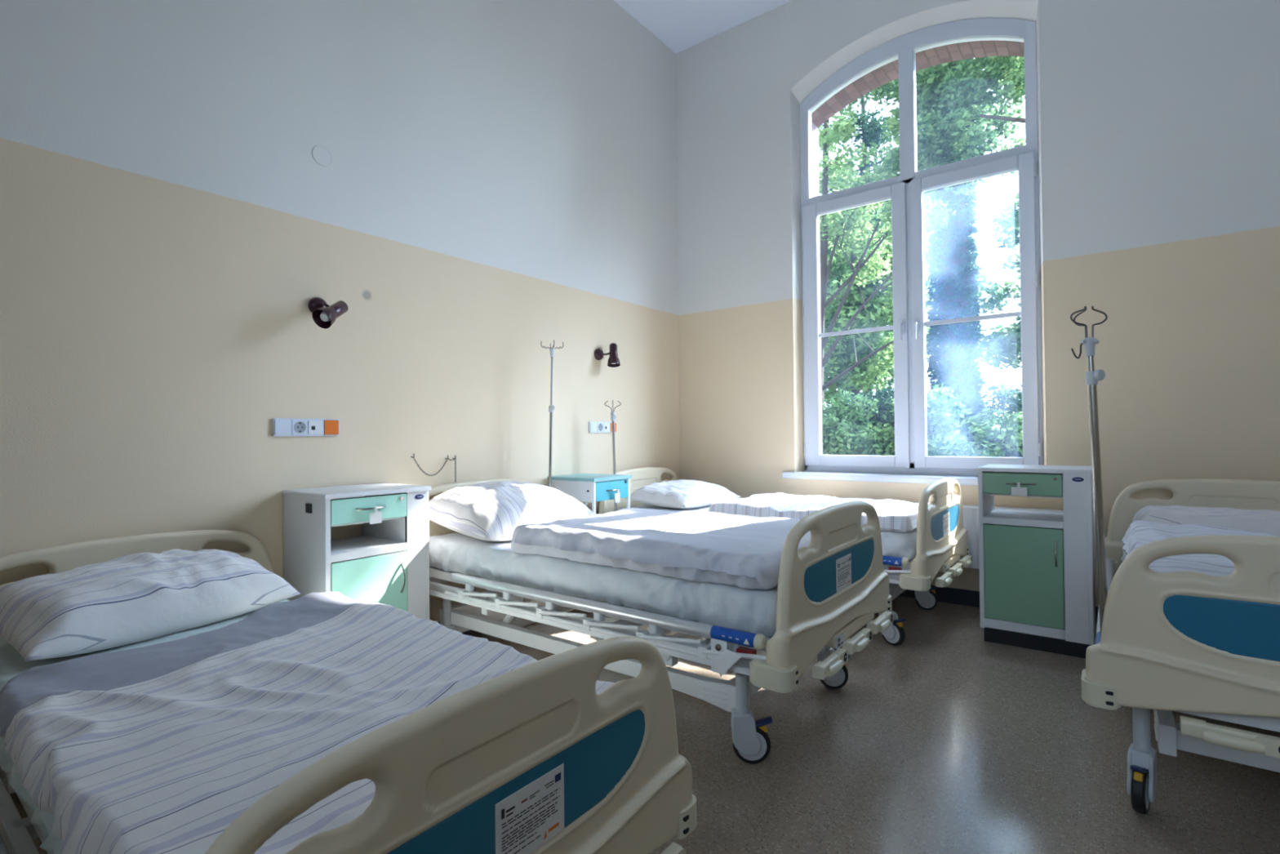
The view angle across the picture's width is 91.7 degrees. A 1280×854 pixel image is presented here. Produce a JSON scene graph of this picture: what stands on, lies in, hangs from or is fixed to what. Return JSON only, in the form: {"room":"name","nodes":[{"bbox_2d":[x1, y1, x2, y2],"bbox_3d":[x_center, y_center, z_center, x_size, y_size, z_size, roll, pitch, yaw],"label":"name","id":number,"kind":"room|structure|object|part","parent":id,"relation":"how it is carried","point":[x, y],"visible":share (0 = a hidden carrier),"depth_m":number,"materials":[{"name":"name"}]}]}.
{"room":"hospital room","nodes":[
{"label":"hospital room","id":0,"kind":"room"},
{"bbox_2d":[0,0,679,621],"bbox_3d":[-1.524,-1.035,3.095,0.200,4.410,6.750,-1,-1,37],"label":"wall","id":1,"kind":"structure","parent":0,"point":[500,182],"depth_m":2.92,"materials":[{"name":"paint"}]},
{"bbox_2d":[272,417,339,435],"bbox_3d":[-1.537,0.002,2.876,0.015,0.081,0.298,-1,-1,37],"label":"outlet strip","id":2,"kind":"object","parent":1,"relation":"attached to","point":[281,426],"visible":1,"depth_m":2.86,"materials":[{"name":"white plastic"}]},
{"bbox_2d":[275,419,290,434],"bbox_3d":[-1.600,0.001,2.786,0.004,0.066,0.066,-1,-1,37],"label":"switch","id":3,"kind":"object","parent":2,"relation":"attached to","point":[282,426],"depth_m":2.78,"materials":[{"name":"white plastic"}]},
{"bbox_2d":[292,419,307,435],"bbox_3d":[-1.556,0.001,2.844,0.003,0.068,0.067,-1,-1,37],"label":"socket","id":4,"kind":"object","parent":2,"relation":"attached to","point":[300,427],"depth_m":2.84,"materials":[{"name":"grey plastic"}]},
{"bbox_2d":[308,420,323,434],"bbox_3d":[-1.512,0.002,2.901,0.004,0.062,0.067,-1,-1,37],"label":"socket","id":5,"kind":"object","parent":2,"relation":"attached to","point":[315,427],"depth_m":2.90,"materials":[{"name":"white plastic"}]},
{"bbox_2d":[311,145,332,166],"bbox_3d":[-1.509,-1.287,2.953,0.004,0.094,0.094,-1,-1,37],"label":"junction cover","id":6,"kind":"object","parent":1,"relation":"attached to","point":[322,155],"visible":1,"depth_m":2.95,"materials":[{"name":"paint"}]},
{"bbox_2d":[307,297,348,328],"bbox_3d":[-1.439,-0.528,2.873,0.189,0.165,0.169,-1,-1,37],"label":"reading lamp","id":7,"kind":"object","parent":1,"relation":"attached to","point":[324,315],"visible":1,"depth_m":2.84,"materials":[{"name":"black metal"}]},
{"bbox_3d":[-1.454,-0.554,2.888,0.094,0.042,0.028,-1,-1,16],"label":"arm","id":8,"kind":"part","parent":7,"relation":"part of","materials":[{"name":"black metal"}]},
{"bbox_3d":[-1.421,-0.506,2.830,0.048,0.057,0.064,-1,-1,37],"label":"bulb","id":9,"kind":"part","parent":7,"relation":"part of","materials":[{"name":"white glass"}]},
{"bbox_2d":[410,453,456,482],"bbox_3d":[-1.125,0.229,3.400,0.029,0.176,0.269,-1,-1,37],"label":"chain","id":10,"kind":"object","parent":1,"relation":"attached to","point":[413,456],"visible":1,"depth_m":3.45,"materials":[{"name":"grey metal"}]},
{"bbox_2d":[588,421,616,432],"bbox_3d":[-0.268,0.003,4.539,0.015,0.081,0.298,-1,-1,37],"label":"outlet strip","id":11,"kind":"object","parent":1,"relation":"attached to","point":[593,426],"visible":0.98,"depth_m":4.51,"materials":[{"name":"white plastic"}]},
{"bbox_2d":[590,422,596,431],"bbox_3d":[-0.331,0.002,4.449,0.004,0.066,0.066,-1,-1,37],"label":"switch","id":12,"kind":"object","parent":11,"relation":"attached to","point":[593,425],"depth_m":4.44,"materials":[{"name":"white plastic"}]},
{"bbox_2d":[597,422,603,431],"bbox_3d":[-0.287,0.002,4.507,0.003,0.068,0.067,-1,-1,37],"label":"socket","id":13,"kind":"object","parent":11,"relation":"attached to","point":[600,425],"depth_m":4.50,"materials":[{"name":"grey plastic"}]},
{"bbox_2d":[604,422,609,431],"bbox_3d":[-0.243,0.003,4.564,0.004,0.062,0.067,-1,-1,37],"label":"socket","id":14,"kind":"object","parent":11,"relation":"attached to","point":[606,425],"depth_m":4.56,"materials":[{"name":"white plastic"}]},
{"bbox_2d":[594,342,620,367],"bbox_3d":[-0.231,-0.522,4.509,0.182,0.174,0.106,-1,-1,13],"label":"reading lamp","id":15,"kind":"object","parent":1,"relation":"attached to","point":[613,360],"visible":1,"depth_m":4.49,"materials":[{"name":"black metal"}]},
{"bbox_3d":[-0.190,-0.523,4.497,0.099,0.174,0.099,-1,-1,37],"label":"lamp shade","id":16,"kind":"part","parent":15,"relation":"part of","materials":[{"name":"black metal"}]},
{"bbox_2d":[0,595,1279,853],"bbox_3d":[0.745,1.190,1.481,5.700,0.120,6.550,-1,-1,37],"label":"floor","id":17,"kind":"structure","parent":0,"point":[946,739],"depth_m":2.06,"materials":[{"name":"plastic"}]},
{"bbox_2d":[0,529,696,853],"bbox_3d":[-1.045,0.770,1.665,2.234,0.759,1.106,-1,-1,37],"label":"hospital bed","id":18,"kind":"object","parent":17,"relation":"on","point":[529,758],"visible":0.55,"depth_m":1.09,"materials":[{"name":"beige plastic"}]},
{"bbox_3d":[-1.219,0.805,1.167,1.570,0.061,0.042,-1,-1,37],"label":"rail","id":19,"kind":"part","parent":18,"relation":"part of","materials":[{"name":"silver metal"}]},
{"bbox_3d":[-1.057,0.914,1.674,2.010,0.147,0.926,-1,-1,37],"label":"frame","id":20,"kind":"part","parent":18,"relation":"part of","materials":[{"name":"white metal"}]},
{"bbox_3d":[-1.899,0.658,2.318,0.080,0.504,1.084,-1,-1,37],"label":"headboard","id":21,"kind":"part","parent":18,"relation":"part of","materials":[{"name":"beige plastic"}]},
{"bbox_2d":[0,598,289,853],"bbox_3d":[-1.066,0.746,1.682,2.020,0.179,0.925,-1,-1,37],"label":"mattress","id":22,"kind":"object","parent":18,"relation":"on","point":[12,664],"visible":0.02,"depth_m":1.75,"materials":[{"name":"white fabric"}]},
{"bbox_2d":[0,548,300,661],"bbox_3d":[-1.664,0.561,2.114,0.450,0.244,0.780,-1,-1,28],"label":"pillow","id":23,"kind":"object","parent":22,"relation":"on","point":[135,597],"visible":0.99,"depth_m":1.95,"materials":[{"name":"white fabric"}]},
{"bbox_2d":[0,591,614,853],"bbox_3d":[-0.823,0.621,1.477,1.374,0.116,0.928,-1,-1,37],"label":"duvet","id":24,"kind":"object","parent":22,"relation":"on","point":[159,748],"visible":0.8,"depth_m":1.27,"materials":[{"name":"white fabric"}]},
{"bbox_3d":[-0.227,0.669,1.042,0.080,0.504,1.084,-1,-1,37],"label":"footboard","id":25,"kind":"part","parent":18,"relation":"part of","materials":[{"name":"beige plastic"}]},
{"bbox_3d":[-0.214,0.658,1.032,0.004,0.146,0.742,-1,-1,37],"label":"blue panel","id":26,"kind":"part","parent":18,"relation":"part of","materials":[{"name":"blue plastic"}]},
{"bbox_3d":[0.022,0.926,1.266,0.056,0.044,0.220,-1,-1,37],"label":"crank handle","id":27,"kind":"part","parent":18,"relation":"part of","materials":[{"name":"beige plastic"}]},
{"bbox_2d":[281,482,431,619],"bbox_3d":[-1.277,0.722,2.841,0.419,0.885,0.497,-1,-1,37],"label":"bedside cabinet","id":28,"kind":"object","parent":17,"relation":"on","point":[388,564],"visible":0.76,"depth_m":2.73,"materials":[{"name":"white metal"}]},
{"bbox_3d":[-1.175,0.355,2.705,0.018,0.104,0.343,-1,-1,37],"label":"drawer","id":29,"kind":"part","parent":28,"relation":"part of","materials":[{"name":"green laminate"}]},
{"bbox_3d":[-1.171,0.798,2.700,0.018,0.464,0.343,-1,-1,37],"label":"door","id":30,"kind":"part","parent":28,"relation":"part of","materials":[{"name":"green laminate"}]},
{"bbox_3d":[-1.161,0.352,2.692,0.031,0.011,0.137,-1,-1,37],"label":"handle","id":31,"kind":"part","parent":28,"relation":"part of","materials":[{"name":"silver metal"}]},
{"bbox_3d":[-1.069,0.681,2.802,0.033,0.132,0.011,-1,-1,37],"label":"handle","id":32,"kind":"part","parent":28,"relation":"part of","materials":[{"name":"silver metal"}]},
{"bbox_2d":[547,473,631,616],"bbox_3d":[-0.318,0.745,4.080,0.434,0.850,0.370,-1,-1,37],"label":"base cabinet","id":33,"kind":"object","parent":17,"relation":"on","point":[585,488],"visible":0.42,"depth_m":3.95,"materials":[{"name":"teal laminate"}]},
{"bbox_3d":[-0.333,0.476,4.091,0.360,0.268,0.354,-1,-1,37],"label":"panel","id":34,"kind":"part","parent":33,"relation":"part of","materials":[{"name":"white laminate"}]},
{"bbox_3d":[-0.330,0.741,4.089,0.400,0.798,0.360,-1,-1,37],"label":"frame","id":35,"kind":"part","parent":33,"relation":"part of","materials":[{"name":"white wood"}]},
{"bbox_3d":[-0.182,0.404,3.978,0.016,0.117,0.320,-1,-1,37],"label":"drawer","id":36,"kind":"part","parent":33,"relation":"part of","materials":[{"name":"teal laminate"}]},
{"bbox_2d":[428,479,893,763],"bbox_3d":[-0.079,0.722,2.932,2.234,0.864,1.106,-1,-1,37],"label":"hospital bed","id":37,"kind":"object","parent":17,"relation":"on","point":[830,588],"visible":0.65,"depth_m":2.24,"materials":[{"name":"beige plastic"}]},
{"bbox_3d":[-0.933,0.558,3.585,0.080,0.504,1.084,-1,-1,37],"label":"headboard","id":38,"kind":"part","parent":37,"relation":"part of","materials":[{"name":"beige plastic"}]},
{"bbox_2d":[540,339,564,487],"bbox_3d":[-0.543,0.130,3.882,0.104,1.329,0.106,-1,-1,28],"label":"pole","id":39,"kind":"object","parent":37,"relation":"attached to","point":[551,407],"visible":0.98,"depth_m":3.86,"materials":[{"name":"silver metal"}]},
{"bbox_3d":[-0.547,-0.120,3.861,0.036,0.034,0.032,0,-1,-21],"label":"clamp knob","id":40,"kind":"part","parent":39,"relation":"part of","materials":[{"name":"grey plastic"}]},
{"bbox_3d":[-0.254,0.687,2.434,1.570,0.043,0.042,-1,-1,37],"label":"rail","id":41,"kind":"part","parent":37,"relation":"part of","materials":[{"name":"silver metal"}]},
{"bbox_3d":[-0.091,0.790,2.942,2.010,0.150,0.926,-1,-1,37],"label":"frame","id":42,"kind":"part","parent":37,"relation":"part of","materials":[{"name":"white metal"}]},
{"bbox_2d":[429,532,777,636],"bbox_3d":[-0.101,0.631,2.950,2.020,0.152,0.923,-1,-1,37],"label":"mattress","id":43,"kind":"object","parent":37,"relation":"on","point":[753,611],"visible":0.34,"depth_m":2.42,"materials":[{"name":"white fabric"}]},
{"bbox_2d":[429,480,595,541],"bbox_3d":[-0.694,0.435,3.340,0.580,0.282,0.800,-1,-1,37],"label":"pillow","id":44,"kind":"object","parent":43,"relation":"on","point":[491,511],"visible":0.79,"depth_m":3.12,"materials":[{"name":"white fabric"}]},
{"bbox_2d":[510,507,810,589],"bbox_3d":[0.178,0.482,2.712,1.265,0.131,0.931,-1,-1,37],"label":"duvet","id":45,"kind":"object","parent":43,"relation":"on","point":[742,551],"visible":0.89,"depth_m":2.43,"materials":[{"name":"white fabric"}]},
{"bbox_2d":[711,648,741,675],"bbox_3d":[0.277,0.752,1.978,0.106,0.086,0.014,-1,-1,29],"label":"paper tag","id":46,"kind":"object","parent":37,"relation":"attached to","point":[726,659],"visible":1,"depth_m":1.98,"materials":[{"name":"white paper"}]},
{"bbox_3d":[0.738,0.539,2.310,0.080,0.504,1.084,-1,-1,37],"label":"footboard","id":47,"kind":"part","parent":37,"relation":"part of","materials":[{"name":"beige plastic"}]},
{"bbox_3d":[0.648,0.795,2.088,0.056,0.044,0.220,-1,-1,37],"label":"crank handle","id":48,"kind":"part","parent":37,"relation":"part of","materials":[{"name":"beige plastic"}]},
{"bbox_3d":[0.752,0.528,2.300,0.004,0.146,0.742,-1,-1,37],"label":"blue panel","id":49,"kind":"part","parent":37,"relation":"part of","materials":[{"name":"blue plastic"}]},
{"bbox_3d":[0.716,0.765,2.225,0.004,0.043,0.070,-1,-1,37],"label":"instruction plate","id":50,"kind":"part","parent":37,"relation":"part of","materials":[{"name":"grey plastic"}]},
{"bbox_3d":[0.818,0.796,2.311,0.056,0.044,0.220,-1,-1,37],"label":"crank handle","id":51,"kind":"part","parent":37,"relation":"part of","materials":[{"name":"beige plastic"}]},
{"bbox_3d":[0.988,0.797,2.534,0.056,0.044,0.220,-1,-1,37],"label":"crank handle","id":52,"kind":"part","parent":37,"relation":"part of","materials":[{"name":"beige plastic"}]},
{"bbox_2d":[598,466,972,645],"bbox_3d":[0.875,0.727,4.100,2.234,0.864,1.106,-1,-1,37],"label":"hospital bed","id":53,"kind":"object","parent":17,"relation":"on","point":[941,535],"visible":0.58,"depth_m":3.34,"materials":[{"name":"beige plastic"}]},
{"bbox_2d":[604,400,621,511],"bbox_3d":[-0.185,0.304,4.343,0.109,0.985,0.056,0,-1,-23],"label":"pole","id":54,"kind":"object","parent":53,"relation":"attached to","point":[613,416],"visible":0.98,"depth_m":4.35,"materials":[{"name":"silver metal"}]},
{"bbox_3d":[0.021,0.562,4.753,0.080,0.504,1.084,-1,-1,37],"label":"headboard","id":55,"kind":"part","parent":53,"relation":"part of","materials":[{"name":"beige plastic"}]},
{"bbox_2d":[617,503,916,560],"bbox_3d":[0.853,0.635,4.117,2.020,0.152,0.925,-1,-1,37],"label":"mattress","id":56,"kind":"object","parent":53,"relation":"on","point":[895,544],"visible":0.06,"depth_m":3.23,"materials":[{"name":"white fabric"}]},
{"bbox_2d":[624,479,741,508],"bbox_3d":[0.323,0.482,4.523,0.520,0.181,0.760,-1,-1,37],"label":"pillow","id":57,"kind":"object","parent":56,"relation":"on","point":[682,493],"visible":0.87,"depth_m":4.31,"materials":[{"name":"white fabric"}]},
{"bbox_2d":[708,492,928,532],"bbox_3d":[1.148,0.504,3.872,1.220,0.098,0.855,-1,-1,37],"label":"duvet","id":58,"kind":"object","parent":56,"relation":"on","point":[894,515],"visible":0.7,"depth_m":3.75,"materials":[{"name":"white fabric"}]},
{"bbox_3d":[0.863,0.794,4.109,2.010,0.150,0.926,-1,-1,37],"label":"frame","id":59,"kind":"part","parent":53,"relation":"part of","materials":[{"name":"white metal"}]},
{"bbox_3d":[1.692,0.544,3.478,0.080,0.504,1.084,-1,-1,37],"label":"footboard","id":60,"kind":"part","parent":53,"relation":"part of","materials":[{"name":"beige plastic"}]},
{"bbox_3d":[1.602,0.799,3.256,0.056,0.044,0.220,-1,-1,37],"label":"crank handle","id":61,"kind":"part","parent":53,"relation":"part of","materials":[{"name":"beige plastic"}]},
{"bbox_3d":[1.706,0.532,3.467,0.004,0.146,0.742,-1,-1,37],"label":"blue panel","id":62,"kind":"part","parent":53,"relation":"part of","materials":[{"name":"blue plastic"}]},
{"bbox_3d":[1.670,0.769,3.393,0.004,0.043,0.070,-1,-1,37],"label":"instruction plate","id":63,"kind":"part","parent":53,"relation":"part of","materials":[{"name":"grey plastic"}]},
{"bbox_3d":[1.772,0.800,3.478,0.056,0.044,0.220,-1,-1,37],"label":"crank handle","id":64,"kind":"part","parent":53,"relation":"part of","materials":[{"name":"beige plastic"}]},
{"bbox_3d":[1.942,0.801,3.701,0.056,0.044,0.220,-1,-1,37],"label":"crank handle","id":65,"kind":"part","parent":53,"relation":"part of","materials":[{"name":"beige plastic"}]},
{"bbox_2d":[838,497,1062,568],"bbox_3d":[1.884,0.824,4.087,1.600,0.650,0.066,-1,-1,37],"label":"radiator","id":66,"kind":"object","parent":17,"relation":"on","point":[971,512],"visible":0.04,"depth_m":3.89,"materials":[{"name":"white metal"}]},
{"bbox_3d":[1.868,0.704,4.069,1.600,0.370,0.016,-1,-1,37],"label":"panel","id":67,"kind":"part","parent":66,"relation":"part of","materials":[{"name":"white metal"}]},
{"bbox_2d":[976,463,1096,657],"bbox_3d":[2.113,0.675,3.311,0.502,0.925,0.434,-1,-1,37],"label":"base cabinet","id":68,"kind":"object","parent":17,"relation":"on","point":[1037,574],"visible":0.97,"depth_m":3.16,"materials":[{"name":"white laminate"}]},
{"bbox_3d":[1.952,0.291,3.189,0.137,0.011,0.031,-1,-1,37],"label":"handle","id":69,"kind":"part","parent":68,"relation":"part of","materials":[{"name":"silver metal"}]},
{"bbox_3d":[1.965,0.294,3.204,0.348,0.109,0.018,-1,-1,37],"label":"drawer","id":70,"kind":"part","parent":68,"relation":"part of","materials":[{"name":"green laminate"}]},
{"bbox_3d":[1.969,0.760,3.198,0.348,0.491,0.018,-1,-1,37],"label":"door","id":71,"kind":"part","parent":68,"relation":"part of","materials":[{"name":"green laminate"}]},
{"bbox_3d":[2.071,0.633,3.095,0.011,0.132,0.033,-1,-1,37],"label":"handle","id":72,"kind":"part","parent":68,"relation":"part of","materials":[{"name":"silver metal"}]},
{"bbox_2d":[1080,478,1279,813],"bbox_3d":[2.341,0.692,2.282,1.106,0.864,2.234,-1,-1,37],"label":"hospital bed","id":73,"kind":"object","parent":17,"relation":"on","point":[1186,642],"visible":0.77,"depth_m":1.66,"materials":[{"name":"beige plastic"}]},
{"bbox_2d":[1070,306,1107,635],"bbox_3d":[1.377,0.175,1.895,0.091,1.088,0.078,-1,-1,37],"label":"pole","id":74,"kind":"object","parent":73,"relation":"on","point":[1092,376],"visible":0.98,"depth_m":1.88,"materials":[{"name":"silver metal"}]},
{"bbox_3d":[1.381,-0.157,1.879,0.036,0.034,0.032,0,-1,-21],"label":"clamp knob","id":75,"kind":"part","parent":74,"relation":"part of","materials":[{"name":"grey plastic"}]},
{"bbox_3d":[1.842,0.668,2.457,0.042,0.043,1.570,-1,-1,37],"label":"rail","id":76,"kind":"part","parent":73,"relation":"part of","materials":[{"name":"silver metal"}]},
{"bbox_2d":[1120,531,1126,561],"bbox_3d":[2.356,0.600,2.304,0.915,0.152,2.020,-1,-1,37],"label":"mattress","id":77,"kind":"object","parent":73,"relation":"on","point":[1124,555],"visible":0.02,"depth_m":2.87,"materials":[{"name":"white fabric"}]},
{"bbox_2d":[1121,520,1279,576],"bbox_3d":[2.127,0.459,2.007,0.898,0.127,1.240,-1,-1,37],"label":"duvet","id":78,"kind":"object","parent":77,"relation":"on","point":[1140,533],"visible":0.3,"depth_m":2.34,"materials":[{"name":"white fabric"}]},
{"bbox_2d":[1133,505,1279,535],"bbox_3d":[2.757,0.453,2.784,0.860,0.142,0.460,-1,-1,37],"label":"pillow","id":79,"kind":"object","parent":77,"relation":"on","point":[1264,521],"visible":0.59,"depth_m":2.78,"materials":[{"name":"white fabric"}]},
{"bbox_3d":[1.714,0.520,1.465,1.084,0.504,0.080,-1,-1,37],"label":"footboard","id":80,"kind":"part","parent":73,"relation":"part of","materials":[{"name":"beige plastic"}]},
{"bbox_3d":[2.990,0.515,3.137,1.084,0.504,0.080,-1,-1,37],"label":"headboard","id":81,"kind":"part","parent":73,"relation":"part of","materials":[{"name":"beige plastic"}]},
{"bbox_3d":[1.704,0.509,1.452,0.742,0.146,0.004,-1,-1,37],"label":"blue panel","id":82,"kind":"part","parent":73,"relation":"part of","materials":[{"name":"blue plastic"}]},
{"bbox_3d":[2.351,0.759,2.294,0.926,0.150,2.010,-1,-1,37],"label":"frame","id":83,"kind":"part","parent":73,"relation":"part of","materials":[{"name":"white metal"}]},
{"bbox_3d":[1.498,0.781,1.555,0.220,0.044,0.056,-1,-1,37],"label":"crank handle","id":84,"kind":"part","parent":73,"relation":"part of","materials":[{"name":"beige plastic"}]},
{"bbox_2d":[613,0,792,53],"bbox_3d":[0.720,-3.356,1.393,5.900,0.150,6.750,-1,-1,37],"label":"ceiling","id":85,"kind":"structure","parent":0,"point":[680,25],"depth_m":4.89,"materials":[{"name":"white paint"}]},
{"bbox_2d":[675,0,1279,606],"bbox_3d":[2.653,-1.066,3.870,5.500,4.410,0.450,-1,-1,37],"label":"wall","id":86,"kind":"structure","parent":0,"point":[1158,121],"depth_m":3.62,"materials":[{"name":"paint"}]},
{"bbox_2d":[782,471,977,485],"bbox_3d":[1.824,0.353,4.255,1.735,0.047,0.185,-1,-1,37],"label":"windowsill","id":87,"kind":"structure","parent":86,"relation":"attached to","point":[864,477],"depth_m":4.30,"materials":[{"name":"white plastic"}]},
{"bbox_2d":[811,40,1024,454],"bbox_3d":[1.982,-1.173,4.486,1.800,3.250,0.305,-1,-1,37],"label":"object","id":88,"kind":"structure","parent":86,"relation":"attached to","point":[887,73],"depth_m":4.63,"materials":[{"name":"brick"}]},
{"bbox_2d":[800,17,1043,476],"bbox_3d":[1.867,-1.208,4.337,1.550,3.080,0.143,-1,-1,37],"label":"window","id":89,"kind":"structure","parent":86,"relation":"in","point":[905,191],"depth_m":4.32,"materials":[{"name":"white plastic"}]},
{"bbox_3d":[1.573,-0.707,4.569,0.755,1.992,0.057,-1,-1,37],"label":"sash","id":90,"kind":"part","parent":89,"relation":"part of","materials":[{"name":"white plastic"}]},
{"bbox_3d":[1.815,-0.663,4.316,0.028,0.130,0.051,-1,-1,37],"label":"handle","id":91,"kind":"part","parent":89,"relation":"part of","materials":[{"name":"white plastic"}]},
{"bbox_3d":[1.890,-0.664,4.259,0.028,0.130,0.051,-1,-1,37],"label":"handle","id":92,"kind":"part","parent":89,"relation":"part of","materials":[{"name":"white plastic"}]},
{"bbox_3d":[2.188,-0.718,4.100,0.728,1.992,0.057,-1,-1,37],"label":"sash","id":93,"kind":"part","parent":89,"relation":"part of","materials":[{"name":"white plastic"}]},
{"bbox_2d":[898,585,1098,624],"bbox_3d":[2.533,1.088,3.662,5.500,0.100,0.012,-1,-1,37],"label":"baseboard","id":94,"kind":"structure","parent":86,"relation":"attached to","point":[944,594],"depth_m":4.03,"materials":[{"name":"grey"}]},
{"label":"outside","id":95,"kind":"structure","parent":0,"visible":0},
{"bbox_3d":[18.703,1.227,29.382,80.000,1.100,59.500,-1,-1,37],"label":"ground","id":96,"kind":"structure","parent":95,"visible":0},
{"bbox_2d":[819,215,851,298],"bbox_3d":[5.018,-3.107,19.317,4.426,9.502,2.851,-1,-1,37],"label":"tree","id":97,"kind":"object","parent":96,"relation":"on","point":[820,215],"visible":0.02,"depth_m":18.73,"materials":[{"name":"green plant"}]},
{"bbox_2d":[822,389,894,455],"bbox_3d":[2.682,0.488,9.024,2.204,2.124,1.587,-1,-1,37],"label":"shrub","id":98,"kind":"object","parent":96,"relation":"on","point":[838,437],"visible":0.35,"depth_m":8.54,"materials":[{"name":"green plant"}]},
{"bbox_2d":[819,204,929,401],"bbox_3d":[5.219,-2.396,16.156,4.537,8.002,3.081,-1,-1,37],"label":"tree","id":99,"kind":"object","parent":96,"relation":"on","point":[840,271],"visible":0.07,"depth_m":15.29,"materials":[{"name":"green plant"}]},
{"bbox_2d":[827,95,929,395],"bbox_3d":[7.052,-4.380,19.130,4.083,12.002,3.064,-1,-1,37],"label":"tree","id":100,"kind":"object","parent":96,"relation":"on","point":[871,132],"visible":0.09,"depth_m":18.71,"materials":[{"name":"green plant"}]},
{"bbox_2d":[823,232,937,409],"bbox_3d":[5.265,-1.661,14.852,3.860,6.501,2.776,-1,-1,41],"label":"tree","id":101,"kind":"object","parent":96,"relation":"on","point":[839,360],"visible":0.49,"depth_m":14.28,"materials":[{"name":"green plant"}]},
{"bbox_2d":[826,151,937,395],"bbox_3d":[7.934,-3.867,20.902,4.408,11.001,3.022,-1,-1,37],"label":"tree","id":102,"kind":"object","parent":96,"relation":"on","point":[926,254],"visible":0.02,"depth_m":20.00,"materials":[{"name":"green plant"}]},
{"bbox_2d":[826,386,956,448],"bbox_3d":[3.518,0.475,9.225,2.465,2.134,1.528,-1,-1,37],"label":"shrub","id":103,"kind":"object","parent":96,"relation":"on","point":[886,397],"visible":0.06,"depth_m":8.89,"materials":[{"name":"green plant"}]},
{"bbox_2d":[818,93,988,410],"bbox_3d":[4.032,-2.022,10.544,3.500,7.154,2.085,-1,-1,37],"label":"tree","id":104,"kind":"object","parent":96,"relation":"on","point":[836,169],"visible":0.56,"depth_m":10.46,"materials":[{"name":"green plant"}]},
{"bbox_2d":[848,57,1024,404],"bbox_3d":[5.003,-4.004,10.664,4.106,11.224,3.100,-1,-1,34],"label":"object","id":105,"kind":"object","parent":96,"relation":"on","point":[956,285],"visible":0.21,"depth_m":10.19,"materials":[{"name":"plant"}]},
{"bbox_2d":[855,382,1022,457],"bbox_3d":[4.008,0.473,8.315,2.639,2.110,1.635,-1,-1,37],"label":"shrub","id":106,"kind":"object","parent":96,"relation":"on","point":[948,440],"visible":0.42,"depth_m":7.92,"materials":[{"name":"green plant"}]},
{"bbox_2d":[866,56,1025,199],"bbox_3d":[6.073,-3.411,8.288,5.855,9.843,2.048,-1,-1,37],"label":"tree","id":107,"kind":"object","parent":96,"relation":"on","point":[929,124],"visible":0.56,"depth_m":9.17,"materials":[{"name":"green plant"}]},
{"bbox_2d":[946,382,1022,457],"bbox_3d":[5.001,0.425,8.393,2.455,2.187,1.619,-1,-1,37],"label":"shrub","id":108,"kind":"object","parent":96,"relation":"on","point":[1007,398],"visible":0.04,"depth_m":8.23,"materials":[{"name":"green plant"}]},
{"bbox_2d":[974,192,1021,369],"bbox_3d":[8.733,-2.218,12.678,4.425,7.500,3.052,-1,-1,37],"label":"tree","id":109,"kind":"object","parent":96,"relation":"on","point":[1009,345],"visible":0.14,"depth_m":13.21,"materials":[{"name":"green plant"}]}
]}

